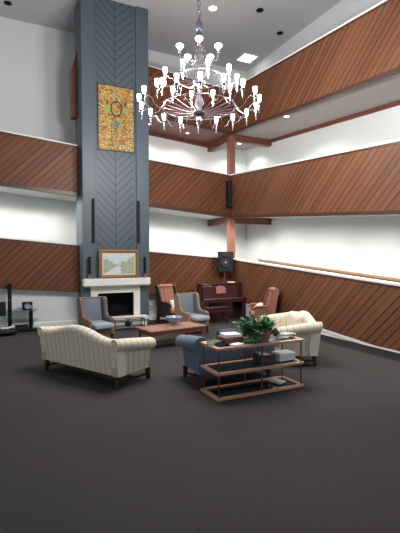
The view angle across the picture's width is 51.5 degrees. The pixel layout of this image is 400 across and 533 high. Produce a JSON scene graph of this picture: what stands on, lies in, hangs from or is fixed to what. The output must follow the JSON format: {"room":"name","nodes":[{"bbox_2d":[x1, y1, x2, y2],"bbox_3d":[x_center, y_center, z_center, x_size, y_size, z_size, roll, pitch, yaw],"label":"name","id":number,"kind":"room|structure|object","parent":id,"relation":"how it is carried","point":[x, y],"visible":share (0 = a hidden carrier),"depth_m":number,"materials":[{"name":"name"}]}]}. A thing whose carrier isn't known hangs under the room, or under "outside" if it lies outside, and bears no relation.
{"room":"hotel lobby lounge","nodes":[
{"label":"hotel lobby lounge","id":0,"kind":"room"},
{"bbox_2d":[0,302,5,315],"bbox_3d":[-5.442,1.371,10.990,0.540,0.840,0.240,-1,2,-26],"label":"monitor","id":1,"kind":"object","parent":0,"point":[2,304],"visible":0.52,"depth_m":11.04,"materials":[{"name":"black plastic"}]},
{"bbox_2d":[0,289,156,325],"bbox_3d":[-6.039,0.798,11.265,15.520,1.974,0.080,-1,2,-26],"label":"wall","id":2,"kind":"structure","parent":0,"point":[52,306],"depth_m":11.99,"materials":[{"name":"white paint"}]},
{"bbox_2d":[0,315,165,328],"bbox_3d":[-6.032,1.716,11.232,15.480,0.140,0.025,-1,2,-26],"label":"baseboard","id":3,"kind":"structure","parent":2,"relation":"attached to","point":[153,317],"depth_m":12.13,"materials":[{"name":"white paint"}]},
{"bbox_2d":[0,237,229,294],"bbox_3d":[-5.968,-0.140,11.069,15.500,2.698,0.175,-1,2,-26],"label":"parapet","id":4,"kind":"object","parent":2,"relation":"attached to","point":[26,264],"visible":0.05,"depth_m":11.97,"materials":[{"name":"brown wood"}]},
{"bbox_2d":[0,17,245,259],"bbox_3d":[-5.960,-2.958,12.989,17.257,9.400,0.200,-1,2,-26],"label":"wall","id":5,"kind":"structure","parent":0,"point":[36,61],"depth_m":13.46,"materials":[{"name":"white paint"}]},
{"bbox_2d":[0,186,222,219],"bbox_3d":[-6.296,-2.447,11.818,15.620,1.563,1.635,-1,2,-26],"label":"deck","id":6,"kind":"object","parent":5,"relation":"attached to","point":[2,189],"depth_m":13.20,"materials":[{"name":"white paint"}]},
{"bbox_2d":[0,130,229,217],"bbox_3d":[-5.974,-2.980,10.999,15.500,2.788,0.175,-1,2,-26],"label":"parapet","id":7,"kind":"object","parent":6,"relation":"attached to","point":[27,162],"visible":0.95,"depth_m":12.02,"materials":[{"name":"brown wood"}]},
{"bbox_2d":[149,118,225,147],"bbox_3d":[-1.548,-4.870,14.059,5.060,0.782,1.635,-1,2,-26],"label":"deck","id":8,"kind":"object","parent":5,"relation":"attached to","point":[204,138],"visible":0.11,"depth_m":14.74,"materials":[{"name":"brown wood"}]},
{"bbox_2d":[69,51,76,120],"bbox_3d":[-3.531,-5.549,12.363,0.650,2.400,0.320,-1,2,-26],"label":"trim","id":9,"kind":"structure","parent":8,"relation":"attached to","point":[73,74],"depth_m":12.13,"materials":[{"name":"brown wood"}]},
{"bbox_2d":[148,65,229,135],"bbox_3d":[-1.226,-5.480,13.238,4.940,1.961,0.175,-1,2,-26],"label":"parapet","id":10,"kind":"object","parent":8,"relation":"attached to","point":[153,72],"visible":0.46,"depth_m":13.53,"materials":[{"name":"brown wood"}]},
{"bbox_2d":[0,0,340,71],"bbox_3d":[-2.121,-7.575,5.150,17.457,0.200,17.457,-1,2,-26],"label":"ceiling","id":11,"kind":"structure","parent":0,"point":[237,25],"depth_m":12.93,"materials":[{"name":"white paint"}]},
{"bbox_2d":[4,1,11,5],"bbox_3d":[-5.565,-7.609,12.018,0.220,0.054,0.217,-1,2,-26],"label":"ceiling vent","id":12,"kind":"object","parent":11,"relation":"in","point":[8,3],"visible":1,"depth_m":11.98,"materials":[{"name":"black plastic"}]},
{"bbox_2d":[137,0,260,133],"bbox_3d":[-0.020,-5.045,7.462,2.227,4.979,2.229,-1,2,-26],"label":"chandelier","id":13,"kind":"object","parent":11,"relation":"hanging from","point":[199,81],"visible":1,"depth_m":7.43,"materials":[{"name":"glass"}]},
{"bbox_2d":[208,5,217,10],"bbox_3d":[0.383,-7.650,12.285,0.300,0.029,0.300,-1,2,-26],"label":"recessed light","id":14,"kind":"object","parent":11,"relation":"in","point":[211,7],"visible":1,"depth_m":12.28,"materials":[{"name":"white paint"}]},
{"bbox_2d":[236,52,258,63],"bbox_3d":[1.746,-7.713,15.344,0.600,0.040,0.600,-1,2,-26],"label":"recessed light","id":15,"kind":"object","parent":11,"relation":"in","point":[245,57],"visible":1,"depth_m":15.29,"materials":[{"name":"white paint"}]},
{"bbox_2d":[238,54,255,62],"bbox_3d":[1.746,-7.720,15.344,0.540,0.024,0.540,-1,2,-26],"label":"diffuser","id":16,"kind":"object","parent":15,"relation":"attached to","point":[247,58],"depth_m":15.37,"materials":[{"name":"white"}]},
{"bbox_2d":[256,8,263,12],"bbox_3d":[1.788,-7.633,12.388,0.220,0.054,0.217,-1,2,-26],"label":"ceiling vent","id":17,"kind":"object","parent":11,"relation":"in","point":[259,10],"visible":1,"depth_m":12.37,"materials":[{"name":"black plastic"}]},
{"bbox_2d":[0,318,399,532],"bbox_3d":[-2.102,2.022,5.386,17.457,0.200,17.457,-1,2,-26],"label":"floor","id":18,"kind":"structure","parent":0,"point":[79,453],"depth_m":4.43,"materials":[{"name":"grey carpet"}]},
{"bbox_2d":[0,329,18,335],"bbox_3d":[-5.078,1.704,10.774,0.680,0.183,0.381,-1,2,-20],"label":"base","id":19,"kind":"object","parent":18,"relation":"on","point":[3,332],"visible":1,"depth_m":10.69,"materials":[{"name":"black plastic"}]},
{"bbox_2d":[6,283,37,331],"bbox_3d":[-4.896,1.110,11.415,0.780,1.302,0.460,-1,2,-26],"label":"media stand","id":20,"kind":"object","parent":18,"relation":"on","point":[9,288],"visible":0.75,"depth_m":11.27,"materials":[{"name":"black plastic"}]},
{"bbox_2d":[6,309,37,311],"bbox_3d":[-4.896,1.199,11.417,0.780,0.024,0.460,-1,2,-26],"label":"shelf","id":21,"kind":"object","parent":20,"relation":"attached to","point":[9,310],"depth_m":11.41,"materials":[{"name":"clear glass"}]},
{"bbox_2d":[7,319,37,322],"bbox_3d":[-4.895,1.479,11.424,0.780,0.024,0.460,-1,2,-26],"label":"shelf","id":22,"kind":"object","parent":20,"relation":"attached to","point":[9,320],"depth_m":11.45,"materials":[{"name":"clear glass"}]},
{"bbox_2d":[22,302,32,309],"bbox_3d":[-4.782,1.085,11.476,0.260,0.200,0.228,-1,2,-26],"label":"speaker","id":23,"kind":"object","parent":20,"relation":"on","point":[25,305],"visible":1,"depth_m":11.38},
{"bbox_2d":[19,327,37,331],"bbox_3d":[-4.895,1.749,11.430,0.780,0.024,0.460,-1,2,-26],"label":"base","id":24,"kind":"object","parent":20,"relation":"attached to","point":[30,328],"depth_m":11.42,"materials":[{"name":"black plastic"}]},
{"bbox_2d":[77,296,114,338],"bbox_3d":[-2.480,1.283,10.002,0.690,1.053,0.927,-1,2,-38],"label":"chair","id":25,"kind":"object","parent":18,"relation":"on","point":[93,314],"visible":0.84,"depth_m":10.07,"materials":[{"name":"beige fabric"}]},
{"bbox_2d":[91,320,113,329],"bbox_3d":[-2.420,1.395,9.927,0.480,0.128,0.730,-1,2,-38],"label":"seat cushion","id":26,"kind":"object","parent":25,"relation":"on","point":[95,324],"depth_m":9.72,"materials":[{"name":"grey fabric"}]},
{"bbox_2d":[37,325,155,389],"bbox_3d":[-1.839,1.422,7.202,2.133,0.910,0.864,1,2,36],"label":"sofa","id":27,"kind":"object","parent":18,"relation":"on","point":[79,346],"visible":1,"depth_m":6.73,"materials":[{"name":"beige fabric"}]},
{"bbox_2d":[74,0,149,327],"bbox_3d":[-2.570,-2.949,12.334,1.970,9.399,1.420,-1,2,-26],"label":"fireplace","id":28,"kind":"object","parent":18,"relation":"on","point":[111,37],"visible":0.78,"depth_m":12.02,"materials":[{"name":"blue wood"}]},
{"bbox_2d":[87,257,91,278],"bbox_3d":[-3.097,0.039,11.638,0.130,0.622,0.127,-1,2,-26],"label":"candle stand","id":29,"kind":"object","parent":28,"relation":"on","point":[89,260],"visible":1,"depth_m":11.61,"materials":[{"name":"black metal"}]},
{"bbox_2d":[92,198,94,241],"bbox_3d":[-2.936,-1.300,11.566,0.068,1.212,0.320,-1,2,-26],"label":"speaker","id":30,"kind":"object","parent":28,"relation":"attached to","point":[93,199],"visible":1,"depth_m":11.55},
{"bbox_2d":[93,199,94,241],"bbox_3d":[-2.999,-1.302,11.695,0.052,1.200,0.007,-1,2,-26],"label":"grille","id":31,"kind":"object","parent":30,"relation":"attached to","point":[93,199],"depth_m":11.70,"materials":[{"name":"black metal"}]},
{"bbox_2d":[97,83,134,152],"bbox_3d":[-2.416,-4.277,12.001,1.070,1.870,0.070,-1,2,-26],"label":"stained glass panel","id":32,"kind":"object","parent":28,"relation":"attached to","point":[116,112],"visible":1,"depth_m":12.00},
{"bbox_2d":[83,277,149,286],"bbox_3d":[-2.396,0.454,12.026,1.930,0.230,0.269,-1,2,-26],"label":"mantel shelf","id":33,"kind":"object","parent":28,"relation":"attached to","point":[95,281],"depth_m":11.90,"materials":[{"name":"white paint"}]},
{"bbox_2d":[98,249,138,278],"bbox_3d":[-2.342,-0.076,12.004,1.170,0.830,0.085,-1,2,-26],"label":"framed painting","id":34,"kind":"object","parent":28,"relation":"on","point":[112,263],"visible":1,"depth_m":11.98,"materials":[{"name":"multicoloured paper"}]},
{"bbox_2d":[137,201,139,242],"bbox_3d":[-1.779,-1.313,12.216,0.068,1.216,0.217,-1,2,-26],"label":"speaker","id":35,"kind":"object","parent":28,"relation":"attached to","point":[138,202],"visible":1,"depth_m":12.20},
{"bbox_2d":[138,202,139,241],"bbox_3d":[-1.806,-1.319,12.272,0.052,1.200,0.007,-1,2,-26],"label":"grille","id":36,"kind":"object","parent":35,"relation":"attached to","point":[138,202],"depth_m":12.27,"materials":[{"name":"black metal"}]},
{"bbox_2d":[143,257,146,277],"bbox_3d":[-1.639,0.019,12.343,0.130,0.622,0.127,-1,2,-26],"label":"candle stand","id":37,"kind":"object","parent":28,"relation":"on","point":[144,260],"visible":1,"depth_m":12.31,"materials":[{"name":"black metal"}]},
{"bbox_2d":[115,317,144,331],"bbox_3d":[-1.998,1.613,11.640,0.862,0.310,0.304,-1,2,-26],"label":"stand","id":38,"kind":"object","parent":18,"relation":"on","point":[141,318],"visible":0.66,"depth_m":11.66,"materials":[{"name":"black metal"}]},
{"bbox_2d":[125,318,132,325],"bbox_3d":[-1.997,1.551,11.627,0.226,0.217,0.187,0,1,8],"label":"kettle","id":39,"kind":"object","parent":38,"relation":"on","point":[127,323],"visible":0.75,"depth_m":11.57,"materials":[{"name":"black metal"}]},
{"bbox_2d":[155,284,176,322],"bbox_3d":[-0.872,1.148,12.779,0.732,1.180,0.754,-1,2,-44],"label":"armchair","id":40,"kind":"object","parent":18,"relation":"on","point":[164,292],"visible":0.74,"depth_m":12.72,"materials":[{"name":"fabric"}]},
{"bbox_2d":[135,321,206,349],"bbox_3d":[-0.664,1.601,9.685,1.500,0.425,0.760,-1,2,-35],"label":"coffee table","id":41,"kind":"object","parent":18,"relation":"on","point":[187,327],"visible":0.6,"depth_m":9.52,"materials":[{"name":"brown wood"}]},
{"bbox_2d":[166,315,182,324],"bbox_3d":[-0.617,1.287,9.879,0.414,0.193,0.414,-1,2,-26],"label":"glass bowl","id":42,"kind":"object","parent":41,"relation":"on","point":[174,319],"visible":1,"depth_m":9.78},
{"bbox_2d":[173,292,209,334],"bbox_3d":[-0.197,1.254,11.162,0.699,1.044,0.926,-1,2,-38],"label":"chair","id":43,"kind":"object","parent":18,"relation":"on","point":[187,305],"visible":0.77,"depth_m":11.20,"materials":[{"name":"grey fabric"}]},
{"bbox_2d":[191,313,209,321],"bbox_3d":[-0.137,1.362,11.087,0.490,0.128,0.730,-1,2,-38],"label":"seat cushion","id":44,"kind":"object","parent":43,"relation":"on","point":[195,317],"depth_m":10.85,"materials":[{"name":"grey fabric"}]},
{"bbox_2d":[200,305,229,322],"bbox_3d":[0.448,1.483,12.666,0.880,0.510,0.340,-1,2,-26],"label":"piano bench","id":45,"kind":"object","parent":18,"relation":"on","point":[210,309],"visible":0.74,"depth_m":12.59,"materials":[{"name":"red paint"}]},
{"bbox_2d":[196,282,246,319],"bbox_3d":[0.699,1.131,13.354,1.494,1.180,0.665,-1,2,-26],"label":"piano","id":46,"kind":"object","parent":18,"relation":"on","point":[208,296],"visible":0.88,"depth_m":13.35,"materials":[{"name":"red paint"}]},
{"bbox_2d":[216,286,225,293],"bbox_3d":[0.678,0.738,13.317,0.338,0.251,0.095,-1,2,-26],"label":"sheet music","id":47,"kind":"object","parent":46,"relation":"on","point":[219,289],"visible":1,"depth_m":13.30,"materials":[{"name":"pink paper"}]},
{"bbox_2d":[175,334,276,386],"bbox_3d":[0.470,1.474,7.062,1.623,0.804,0.804,-1,2,-26],"label":"sofa","id":48,"kind":"object","parent":18,"relation":"on","point":[191,346],"visible":0.41,"depth_m":6.65,"materials":[{"name":"blue fabric"}]},
{"bbox_2d":[215,328,237,339],"bbox_3d":[0.479,1.265,7.497,0.420,0.301,0.176,-1,1,-17],"label":"cushion","id":49,"kind":"object","parent":48,"relation":"on","point":[219,331],"visible":0.25,"depth_m":7.41,"materials":[{"name":"blue fabric"}]},
{"bbox_2d":[227,135,234,257],"bbox_3d":[1.086,-1.512,14.487,0.210,6.405,0.210,-1,2,-26],"label":"post","id":50,"kind":"object","parent":18,"relation":"on","point":[231,138],"visible":0.36,"depth_m":14.38,"materials":[{"name":"brown wood"}]},
{"bbox_2d":[207,136,226,151],"bbox_3d":[0.719,-4.490,15.170,0.180,0.239,1.625,-1,2,-26],"label":"beam","id":51,"kind":"structure","parent":50,"relation":"attached to","point":[221,142],"depth_m":15.17,"materials":[{"name":"brown wood"}]},
{"bbox_2d":[208,218,226,226],"bbox_3d":[0.725,-1.643,15.240,0.180,0.239,1.625,-1,2,-26],"label":"beam","id":52,"kind":"structure","parent":50,"relation":"attached to","point":[219,221],"depth_m":15.21,"materials":[{"name":"brown wood"}]},
{"bbox_2d":[223,143,255,149],"bbox_3d":[1.466,-4.756,15.521,1.634,0.270,1.634,-1,2,-26],"label":"deck","id":53,"kind":"object","parent":50,"relation":"on","point":[237,146],"visible":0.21,"depth_m":16.02,"materials":[{"name":"white paint"}]},
{"bbox_2d":[235,218,270,224],"bbox_3d":[1.837,-1.636,14.854,1.625,0.239,0.180,-1,2,-26],"label":"beam","id":54,"kind":"structure","parent":50,"relation":"attached to","point":[256,221],"depth_m":14.81,"materials":[{"name":"brown wood"}]},
{"bbox_2d":[235,135,271,146],"bbox_3d":[1.831,-4.483,14.784,1.625,0.239,0.180,-1,2,-26],"label":"beam","id":55,"kind":"structure","parent":50,"relation":"attached to","point":[241,139],"depth_m":14.72,"materials":[{"name":"brown wood"}]},
{"bbox_2d":[200,334,303,401],"bbox_3d":[0.818,1.514,6.389,1.550,0.755,0.560,-1,2,-26],"label":"table","id":56,"kind":"object","parent":18,"relation":"on","point":[225,392],"visible":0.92,"depth_m":6.29,"materials":[{"name":"brown wood"}]},
{"bbox_2d":[206,339,223,345],"bbox_3d":[0.219,1.121,6.123,0.170,0.045,0.200,1,2,42],"label":"book","id":57,"kind":"object","parent":56,"relation":"on","point":[214,342],"visible":1,"depth_m":6.08,"materials":[{"name":"white paper"}]},
{"bbox_2d":[217,336,243,343],"bbox_3d":[0.463,1.097,6.285,0.330,0.085,0.250,-1,2,-30],"label":"wooden box","id":58,"kind":"object","parent":56,"relation":"on","point":[230,340],"visible":0.73,"depth_m":6.18,"materials":[{"name":"brown wood"}]},
{"bbox_2d":[220,331,241,337],"bbox_3d":[0.467,1.034,6.297,0.280,0.040,0.220,-1,1,-20],"label":"book","id":59,"kind":"object","parent":58,"relation":"on","point":[223,334],"visible":1,"depth_m":6.22,"materials":[{"name":"white paper"}]},
{"bbox_2d":[229,342,243,346],"bbox_3d":[0.531,1.134,6.030,0.180,0.022,0.120,-1,2,-41],"label":"book","id":60,"kind":"object","parent":56,"relation":"on","point":[237,343],"visible":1,"depth_m":6.00,"materials":[{"name":"white paper"}]},
{"bbox_2d":[231,311,280,344],"bbox_3d":[0.854,0.930,6.467,0.675,0.478,0.832,1,2,37],"label":"potted plant","id":61,"kind":"object","parent":56,"relation":"on","point":[262,330],"visible":0.99,"depth_m":6.32,"materials":[{"name":"green plant"}]},
{"bbox_2d":[249,322,271,340],"bbox_3d":[0.921,0.995,6.438,0.444,0.279,0.302,-1,2,-26],"label":"basket","id":62,"kind":"object","parent":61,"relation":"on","point":[266,335],"depth_m":6.32,"materials":[{"name":"brown wicker"}]},
{"bbox_2d":[253,358,275,363],"bbox_3d":[1.003,1.468,6.511,0.240,0.040,0.280,-1,2,-31],"label":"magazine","id":63,"kind":"object","parent":56,"relation":"on","point":[254,359],"visible":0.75,"depth_m":6.42,"materials":[{"name":"black paper"}]},
{"bbox_2d":[253,355,275,360],"bbox_3d":[1.008,1.425,6.522,0.240,0.040,0.280,-1,2,-24],"label":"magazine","id":64,"kind":"object","parent":63,"relation":"on","point":[254,356],"visible":0.55,"depth_m":6.42,"materials":[{"name":"black paper"}]},
{"bbox_2d":[254,351,274,357],"bbox_3d":[1.014,1.383,6.532,0.240,0.040,0.280,-1,1,-17],"label":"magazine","id":65,"kind":"object","parent":64,"relation":"on","point":[266,354],"visible":0.8,"depth_m":6.47,"materials":[{"name":"black paper"}]},
{"bbox_2d":[267,377,285,384],"bbox_3d":[1.220,1.827,6.625,0.180,0.035,0.260,-1,2,-43],"label":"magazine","id":66,"kind":"object","parent":56,"relation":"on","point":[273,380],"visible":1,"depth_m":6.59,"materials":[{"name":"grey paper"}]},
{"bbox_2d":[273,335,290,337],"bbox_3d":[1.326,1.116,6.637,0.300,0.016,0.200,-1,2,-38],"label":"paper sheet","id":67,"kind":"object","parent":56,"relation":"on","point":[281,336],"visible":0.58,"depth_m":6.60,"materials":[{"name":"white paper"}]},
{"bbox_2d":[280,332,294,334],"bbox_3d":[1.381,1.080,6.707,0.300,0.016,0.200,0,1,-6],"label":"paper sheet","id":68,"kind":"object","parent":67,"relation":"on","point":[283,333],"visible":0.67,"depth_m":6.69,"materials":[{"name":"white paper"}]},
{"bbox_2d":[271,349,295,361],"bbox_3d":[1.331,1.424,6.636,0.330,0.120,0.230,-1,2,-30],"label":"storage box","id":69,"kind":"object","parent":56,"relation":"on","point":[281,355],"visible":0.84,"depth_m":6.55,"materials":[{"name":"white paper"}]},
{"bbox_2d":[248,287,278,321],"bbox_3d":[1.806,1.175,11.879,0.754,1.160,0.732,0,1,-4],"label":"armchair","id":70,"kind":"object","parent":18,"relation":"on","point":[271,296],"visible":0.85,"depth_m":11.54,"materials":[{"name":"fabric"}]},
{"bbox_2d":[259,311,322,365],"bbox_3d":[1.794,1.370,8.408,0.844,0.940,1.653,0,1,-4],"label":"sofa","id":71,"kind":"object","parent":18,"relation":"on","point":[304,326],"visible":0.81,"depth_m":7.68,"materials":[{"name":"beige fabric"}]},
{"bbox_2d":[287,311,305,325],"bbox_3d":[1.891,1.136,8.148,0.185,0.450,0.760,0,1,-4],"label":"cushion","id":72,"kind":"object","parent":71,"relation":"on","point":[293,318],"depth_m":7.98,"materials":[{"name":"beige fabric"}]},
{"bbox_3d":[0.832,0.946,14.084,0.300,1.512,0.300,-1,2,-26],"label":"speaker stand","id":73,"kind":"object","parent":18,"relation":"on","visible":0},
{"bbox_2d":[218,252,232,271],"bbox_3d":[0.833,-0.155,14.039,0.540,0.690,0.336,0,1,-12],"label":"loudspeaker","id":74,"kind":"object","parent":73,"relation":"on","point":[225,259],"visible":1,"depth_m":13.88,"materials":[{"name":"black plastic"}]},
{"bbox_2d":[246,306,359,343],"bbox_3d":[2.307,1.427,11.920,0.100,0.451,6.100,-1,2,-26],"label":"wall","id":75,"kind":"structure","parent":0,"point":[247,307],"depth_m":10.17,"materials":[{"name":"white paint"}]},
{"bbox_2d":[246,316,399,357],"bbox_3d":[4.415,1.806,7.560,0.112,0.100,15.700,-1,2,-26],"label":"baseboard","id":76,"kind":"structure","parent":75,"relation":"attached to","point":[385,352],"depth_m":9.20,"materials":[{"name":"white wood"}]},
{"bbox_2d":[230,258,399,352],"bbox_3d":[4.446,0.808,7.529,0.180,1.896,15.660,-1,2,-26],"label":"wall paneling","id":77,"kind":"structure","parent":0,"point":[365,311],"depth_m":9.91,"materials":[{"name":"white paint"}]},
{"bbox_2d":[246,0,399,282],"bbox_3d":[5.655,-2.884,9.025,0.200,9.400,17.457,-1,2,-26],"label":"wall","id":78,"kind":"structure","parent":0,"point":[365,245],"depth_m":12.45,"materials":[{"name":"white paint"}]},
{"bbox_2d":[236,73,399,142],"bbox_3d":[5.226,-3.942,7.772,1.635,1.532,15.620,-1,2,-26],"label":"deck","id":79,"kind":"object","parent":78,"relation":"attached to","point":[384,94],"visible":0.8,"depth_m":11.27,"materials":[{"name":"white paint"}]},
{"bbox_2d":[230,0,399,134],"bbox_3d":[4.435,-4.575,7.396,0.180,2.701,15.660,-1,2,-26],"label":"parapet","id":80,"kind":"object","parent":79,"relation":"attached to","point":[364,50],"visible":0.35,"depth_m":10.00,"materials":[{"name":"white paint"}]},
{"bbox_2d":[258,259,399,280],"bbox_3d":[4.480,0.232,11.193,0.114,0.823,10.250,-1,2,-26],"label":"handrail","id":81,"kind":"object","parent":78,"relation":"attached to","point":[265,261],"visible":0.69,"depth_m":12.13,"materials":[{"name":"brown wood"}]},
{"bbox_2d":[258,215,399,217],"bbox_3d":[5.232,-1.155,7.841,1.635,1.412,15.620,-1,2,-26],"label":"deck","id":82,"kind":"object","parent":78,"relation":"attached to","point":[359,215],"visible":0.2,"depth_m":11.74,"materials":[{"name":"white paint"}]},
{"bbox_2d":[230,139,399,217],"bbox_3d":[4.441,-1.701,7.467,0.180,2.647,15.660,-1,2,-26],"label":"parapet","id":83,"kind":"object","parent":82,"relation":"attached to","point":[364,180],"visible":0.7,"depth_m":10.11,"materials":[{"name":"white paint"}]},
{"bbox_2d":[226,181,231,207],"bbox_3d":[0.997,-2.472,14.195,0.170,0.900,0.156,-1,2,-26],"label":"speaker","id":84,"kind":"object","parent":83,"relation":"attached to","point":[228,183],"visible":1,"depth_m":14.13},
{"bbox_2d":[228,181,231,205],"bbox_3d":[1.030,-2.470,14.128,0.140,0.840,0.007,-1,2,-26],"label":"grille","id":85,"kind":"object","parent":84,"relation":"attached to","point":[229,182],"depth_m":14.12,"materials":[{"name":"black metal"}]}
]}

